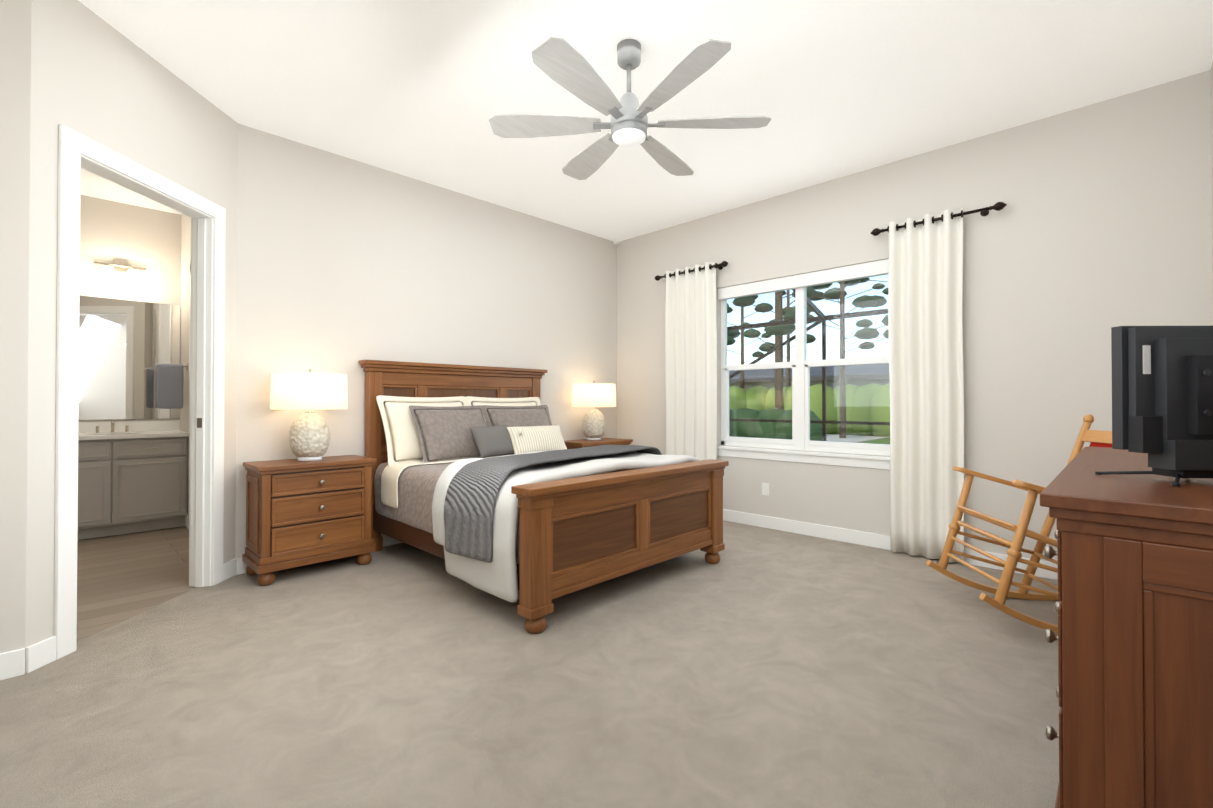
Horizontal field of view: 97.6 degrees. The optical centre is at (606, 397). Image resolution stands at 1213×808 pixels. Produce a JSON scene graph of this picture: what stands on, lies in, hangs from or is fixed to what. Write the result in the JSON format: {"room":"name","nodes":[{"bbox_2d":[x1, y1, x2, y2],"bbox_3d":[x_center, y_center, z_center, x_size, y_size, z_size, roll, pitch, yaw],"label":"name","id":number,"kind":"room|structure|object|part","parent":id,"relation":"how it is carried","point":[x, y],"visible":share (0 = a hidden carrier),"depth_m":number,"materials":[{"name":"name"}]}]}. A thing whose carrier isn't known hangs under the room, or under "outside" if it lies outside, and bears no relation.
{"room":"bedroom","nodes":[
{"label":"bedroom","id":0,"kind":"room"},
{"bbox_2d":[0,0,31,652],"bbox_3d":[-2.962,-0.351,1.881,0.120,3.050,1.240,0,-1,44],"label":"wall","id":1,"kind":"structure","parent":0,"point":[15,62],"depth_m":2.25,"materials":[{"name":"white paint"}]},
{"bbox_2d":[78,195,180,421],"bbox_3d":[-5.039,-0.327,4.646,0.120,3.050,2.280,0,-1,44],"label":"wall","id":2,"kind":"structure","parent":0,"point":[149,239],"depth_m":5.08,"materials":[{"name":"white paint"}]},
{"bbox_2d":[79,295,158,419],"bbox_3d":[-4.895,-0.366,4.697,0.009,1.130,1.355,0,-1,44],"label":"mirror glass","id":3,"kind":"object","parent":2,"relation":"attached to","point":[116,358],"depth_m":4.98,"materials":[{"name":"white"}]},
{"bbox_2d":[94,260,145,283],"bbox_3d":[-4.542,-1.189,4.965,0.150,0.200,0.360,0,-1,44],"label":"sconce","id":4,"kind":"object","parent":2,"relation":"attached to","point":[107,273],"visible":0.96,"depth_m":4.97,"materials":[{"name":"white glass"}]},
{"bbox_2d":[78,420,180,431],"bbox_3d":[-4.842,0.269,4.740,0.020,0.100,1.618,0,-1,44],"label":"backsplash","id":5,"kind":"structure","parent":2,"relation":"attached to","point":[171,425],"depth_m":5.05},
{"bbox_2d":[155,304,179,418],"bbox_3d":[-4.345,-0.361,5.258,0.009,1.130,0.186,0,-1,44],"label":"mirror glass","id":6,"kind":"object","parent":2,"relation":"attached to","point":[168,319],"depth_m":5.25,"materials":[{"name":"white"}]},
{"bbox_2d":[25,0,237,672],"bbox_3d":[-2.551,-0.342,2.931,0.120,3.050,1.301,0,-1,-1],"label":"wall","id":7,"kind":"structure","parent":0,"point":[97,78],"depth_m":2.52,"materials":[{"name":"white paint"}]},
{"bbox_2d":[54,124,225,659],"bbox_3d":[-2.551,-0.027,2.919,0.156,2.420,1.050,0,-1,-1],"label":"door frame","id":8,"kind":"structure","parent":7,"relation":"attached to","point":[77,151],"depth_m":2.94,"materials":[{"name":"white wood"}]},
{"bbox_2d":[197,418,201,427],"bbox_3d":[-2.555,0.157,3.337,0.030,0.060,0.014,0,-1,-1],"label":"door latch plate","id":9,"kind":"object","parent":8,"relation":"attached to","point":[199,422],"visible":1,"depth_m":3.33,"materials":[{"name":"grey metal"}]},
{"bbox_2d":[0,509,1057,679],"bbox_3d":[-0.820,1.135,3.752,7.140,0.110,4.870,0,-1,44],"label":"baseboard","id":10,"kind":"structure","parent":7,"relation":"attached to","point":[38,655],"depth_m":3.78,"materials":[{"name":"white wood"}]},
{"bbox_2d":[77,526,196,641],"bbox_3d":[-3.826,1.250,3.499,4.000,0.116,2.360,0,-1,44],"label":"floor","id":11,"kind":"structure","parent":0,"point":[122,577],"depth_m":3.59,"materials":[{"name":"brown wood"}]},
{"bbox_2d":[77,436,187,539],"bbox_3d":[-4.637,0.775,4.542,0.583,0.845,1.608,0,-1,44],"label":"bathroom vanity","id":12,"kind":"object","parent":11,"relation":"on","point":[132,476],"depth_m":4.65,"materials":[{"name":"grey paint"}]},
{"bbox_2d":[78,432,188,439],"bbox_3d":[-4.641,0.335,4.542,0.584,0.035,1.618,0,-1,44],"label":"countertop","id":13,"kind":"structure","parent":12,"relation":"on","point":[81,435],"depth_m":4.73,"materials":[{"name":"white stone"}]},
{"bbox_2d":[180,214,190,460],"bbox_3d":[-3.441,-0.327,4.591,2.480,3.050,0.120,0,-1,44],"label":"wall","id":14,"kind":"structure","parent":0,"point":[185,284],"depth_m":5.12,"materials":[{"name":"white paint"}]},
{"bbox_2d":[154,363,187,408],"bbox_3d":[-4.053,-0.115,4.937,0.075,0.428,0.239,0,-1,44],"label":"towel rail","id":15,"kind":"object","parent":14,"relation":"attached to","point":[169,384],"visible":1,"depth_m":4.91,"materials":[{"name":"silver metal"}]},
{"bbox_2d":[188,263,190,529],"bbox_3d":[-3.460,-0.018,4.511,0.990,2.430,0.015,0,-1,44],"label":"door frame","id":16,"kind":"structure","parent":14,"relation":"attached to","point":[189,397],"depth_m":4.83,"materials":[{"name":"white wood"}]},
{"bbox_2d":[235,123,616,557],"bbox_3d":[-1.189,-0.324,5.016,0.140,3.050,3.880,0,-1,44],"label":"wall","id":17,"kind":"structure","parent":0,"point":[345,265],"depth_m":4.30,"materials":[{"name":"white paint"}]},
{"bbox_2d":[0,520,1059,807],"bbox_3d":[0.073,1.243,2.876,5.240,0.120,5.470,0,-1,44],"label":"floor carpet","id":18,"kind":"object","parent":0,"point":[756,666],"visible":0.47,"depth_m":2.10,"materials":[{"name":"beige carpet"}]},
{"bbox_2d":[242,455,375,585],"bbox_3d":[-2.048,0.812,3.692,0.434,0.755,0.730,0,-1,44],"label":"nightstand","id":19,"kind":"object","parent":18,"relation":"on","point":[300,513],"visible":1,"depth_m":3.53,"materials":[{"name":"brown wood"}]},
{"bbox_2d":[270,369,347,460],"bbox_3d":[-2.071,0.114,3.706,0.474,0.640,0.474,0,-1,44],"label":"table lamp","id":20,"kind":"object","parent":19,"relation":"on","point":[309,431],"visible":1,"depth_m":3.58,"materials":[{"name":"ceramic"}]},
{"bbox_3d":[-2.071,-0.044,3.708,0.474,0.245,0.474,0,-1,44],"label":"lamp shade","id":21,"kind":"part","parent":20,"relation":"part of","materials":[{"name":"fabric"}]},
{"bbox_2d":[358,360,728,633],"bbox_3d":[-0.538,0.450,3.970,2.195,1.485,1.921,0,-1,44],"label":"bed","id":22,"kind":"object","parent":18,"relation":"on","point":[484,478],"visible":1,"depth_m":3.43,"materials":[{"name":"brown wood"}]},
{"bbox_3d":[-1.258,0.456,4.706,0.135,1.485,1.780,0,-1,44],"label":"headboard","id":23,"kind":"part","parent":22,"relation":"part of","materials":[{"name":"brown wood"}]},
{"bbox_2d":[470,425,513,457],"bbox_3d":[-0.907,0.348,4.335,0.125,0.300,0.420,-39,-23,32],"label":"pillow","id":24,"kind":"object","parent":22,"relation":"on","point":[490,441],"depth_m":4.26,"materials":[{"name":"grey fabric"}]},
{"bbox_2d":[374,462,626,563],"bbox_3d":[-0.543,0.692,4.002,1.911,0.402,1.639,0,-1,44],"label":"quilt","id":25,"kind":"object","parent":22,"relation":"on","point":[404,491],"depth_m":3.72,"materials":[{"name":"white fabric"}]},
{"bbox_2d":[444,444,661,562],"bbox_3d":[-0.217,0.621,3.654,0.691,0.518,1.937,0,-1,44],"label":"throw","id":26,"kind":"object","parent":22,"relation":"on","point":[474,488],"depth_m":2.96,"materials":[{"name":"grey fabric"}]},
{"bbox_2d":[444,452,699,601],"bbox_3d":[-0.117,0.734,3.588,0.724,0.680,1.830,0,-1,44],"label":"comforter","id":27,"kind":"object","parent":22,"relation":"on","point":[489,483],"depth_m":2.91,"materials":[{"name":"white fabric"}]},
{"bbox_3d":[0.203,0.819,3.270,0.160,0.735,1.800,0,-1,44],"label":"footboard","id":28,"kind":"part","parent":22,"relation":"part of","materials":[{"name":"brown wood"}]},
{"bbox_2d":[564,438,632,448],"bbox_3d":[-0.114,0.830,5.664,0.434,0.755,0.755,0,-1,44],"label":"nightstand","id":29,"kind":"object","parent":18,"relation":"on","point":[575,444],"visible":0.1,"depth_m":5.49,"materials":[{"name":"brown wood"}]},
{"bbox_2d":[572,381,615,439],"bbox_3d":[-0.135,0.131,5.694,0.474,0.640,0.474,0,-1,44],"label":"table lamp","id":30,"kind":"object","parent":29,"relation":"on","point":[593,394],"visible":1,"depth_m":5.55,"materials":[{"name":"ceramic"}]},
{"bbox_3d":[-0.135,-0.026,5.696,0.474,0.245,0.474,0,-1,44],"label":"lamp shade","id":31,"kind":"part","parent":30,"relation":"part of","materials":[{"name":"fabric"}]},
{"bbox_2d":[926,414,1111,632],"bbox_3d":[2.347,0.637,2.867,0.908,1.090,0.648,0,-1,7],"label":"rocking chair","id":32,"kind":"object","parent":18,"relation":"on","point":[1095,438],"visible":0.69,"depth_m":2.99,"materials":[{"name":"brown wood"}]},
{"bbox_2d":[1040,446,1212,807],"bbox_3d":[1.795,0.697,1.696,0.493,0.950,1.820,0,-1,44],"label":"dresser","id":33,"kind":"object","parent":18,"relation":"on","point":[1133,553],"visible":1,"depth_m":1.13,"materials":[{"name":"brown wood"}]},
{"bbox_2d":[1095,326,1212,486],"bbox_3d":[1.579,0.013,1.408,0.412,0.410,0.226,0,-1,1],"label":"tv","id":34,"kind":"object","parent":33,"relation":"on","point":[1162,396],"visible":1,"depth_m":1.37,"materials":[{"name":"grey plastic"}]},
{"bbox_2d":[78,0,1212,240],"bbox_3d":[-1.182,-1.921,3.553,7.940,0.120,6.300,0,-1,44],"label":"ceiling","id":35,"kind":"structure","parent":0,"point":[422,90],"depth_m":3.09,"materials":[{"name":"white paint"}]},
{"bbox_2d":[488,37,771,179],"bbox_3d":[0.120,-1.614,2.820,1.443,0.503,1.458,0,-1,44],"label":"ceiling fan","id":36,"kind":"object","parent":35,"relation":"hanging from","point":[564,63],"visible":1,"depth_m":2.76,"materials":[{"name":"silver metal"}]},
{"bbox_3d":[0.120,-1.614,2.820,0.200,0.503,0.200,0,-1,44],"label":"motor","id":37,"kind":"part","parent":36,"relation":"part of","materials":[{"name":"silver metal"}]},
{"bbox_2d":[617,70,1212,561],"bbox_3d":[1.827,-0.326,4.678,4.920,3.050,0.140,0,-1,44],"label":"wall","id":38,"kind":"structure","parent":0,"point":[1087,237],"depth_m":3.65,"materials":[{"name":"white paint"}]},
{"bbox_2d":[655,261,727,460],"bbox_3d":[0.863,-0.075,5.436,0.912,2.530,0.122,0,-1,44],"label":"curtain","id":39,"kind":"object","parent":38,"relation":"hanging from","point":[691,361],"visible":0.9,"depth_m":5.41,"materials":[{"name":"white fabric"}]},
{"bbox_3d":[0.866,-1.295,5.449,0.912,0.058,0.114,0,-1,44],"label":"rod","id":40,"kind":"part","parent":39,"relation":"part of","materials":[{"name":"brown metal"}]},
{"bbox_2d":[762,482,768,495],"bbox_3d":[1.471,0.843,4.912,0.070,0.115,0.007,0,-1,44],"label":"electrical outlet plate","id":41,"kind":"object","parent":38,"relation":"attached to","point":[765,488],"visible":1,"depth_m":4.91,"materials":[{"name":"white plastic"}]},
{"bbox_2d":[717,259,889,469],"bbox_3d":[1.722,-0.266,4.749,1.710,1.670,0.155,0,-1,44],"label":"window unit","id":42,"kind":"structure","parent":38,"relation":"in","point":[801,365],"depth_m":4.75,"materials":[{"name":"white plastic"}]},
{"bbox_2d":[870,202,1006,562],"bbox_3d":[2.420,-0.088,3.910,0.872,2.530,0.120,0,-1,44],"label":"curtain","id":43,"kind":"object","parent":38,"relation":"hanging from","point":[925,320],"visible":1,"depth_m":3.91,"materials":[{"name":"white fabric"}]},
{"bbox_3d":[2.423,-1.308,3.923,0.872,0.058,0.114,0,-1,44],"label":"rod","id":44,"kind":"part","parent":43,"relation":"part of","materials":[{"name":"brown metal"}]},
{"bbox_2d":[1211,62,1212,265],"bbox_3d":[1.779,-0.357,1.216,0.140,3.050,5.150,0,-1,44],"label":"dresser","id":45,"kind":"object","parent":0,"point":[1212,148],"depth_m":2.99,"materials":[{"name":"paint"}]},
{"label":"outside","id":46,"kind":"structure","parent":0,"visible":0},
{"bbox_2d":[833,434,889,444],"bbox_3d":[12.607,1.726,36.107,56.000,0.200,59.860,0,-1,44],"label":"ground","id":47,"kind":"structure","parent":46,"point":[883,441],"depth_m":17.84,"materials":[{"name":"green plant"}]},
{"bbox_2d":[729,408,821,440],"bbox_3d":[2.707,0.790,11.129,3.701,1.170,1.174,0,-1,44],"label":"hedge","id":48,"kind":"object","parent":47,"relation":"on","point":[744,425],"depth_m":10.34,"materials":[{"name":"green plant"}]},
{"bbox_2d":[727,278,887,437],"bbox_3d":[6.254,-5.067,22.802,15.423,13.150,13.016,0,-1,44],"label":"trees","id":49,"kind":"object","parent":47,"relation":"on","point":[812,296],"depth_m":20.62,"materials":[{"name":"green plant"}]},
{"bbox_2d":[729,383,889,436],"bbox_3d":[8.087,0.451,23.653,16.807,2.070,2.689,0,-1,44],"label":"hedge","id":50,"kind":"object","parent":47,"relation":"on","point":[818,396],"depth_m":21.54,"materials":[{"name":"green plant"}]},
{"bbox_2d":[729,363,889,390],"bbox_3d":[12.247,-0.370,32.902,33.000,3.934,8.968,0,-1,44],"label":"house","id":51,"kind":"structure","parent":47,"relation":"on","point":[864,380],"depth_m":29.30,"materials":[{"name":"grey"}]},
{"bbox_2d":[826,434,889,442],"bbox_3d":[6.346,1.478,20.441,7.000,0.040,5.000,0,-1,44],"label":"ground","id":52,"kind":"structure","parent":47,"relation":"on","point":[834,439],"depth_m":18.89,"materials":[{"name":"beige concrete"}]},
{"bbox_3d":[2.138,1.354,7.580,17.000,0.060,4.460,0,-1,44],"label":"ground","id":53,"kind":"structure","parent":0,"visible":0},
{"bbox_2d":[727,289,889,440],"bbox_3d":[2.516,-0.677,7.269,14.000,4.096,4.327,0,-1,44],"label":"cage","id":54,"kind":"object","parent":53,"relation":"on","point":[818,312],"depth_m":9.05,"materials":[{"name":"brown metal"}]}
]}

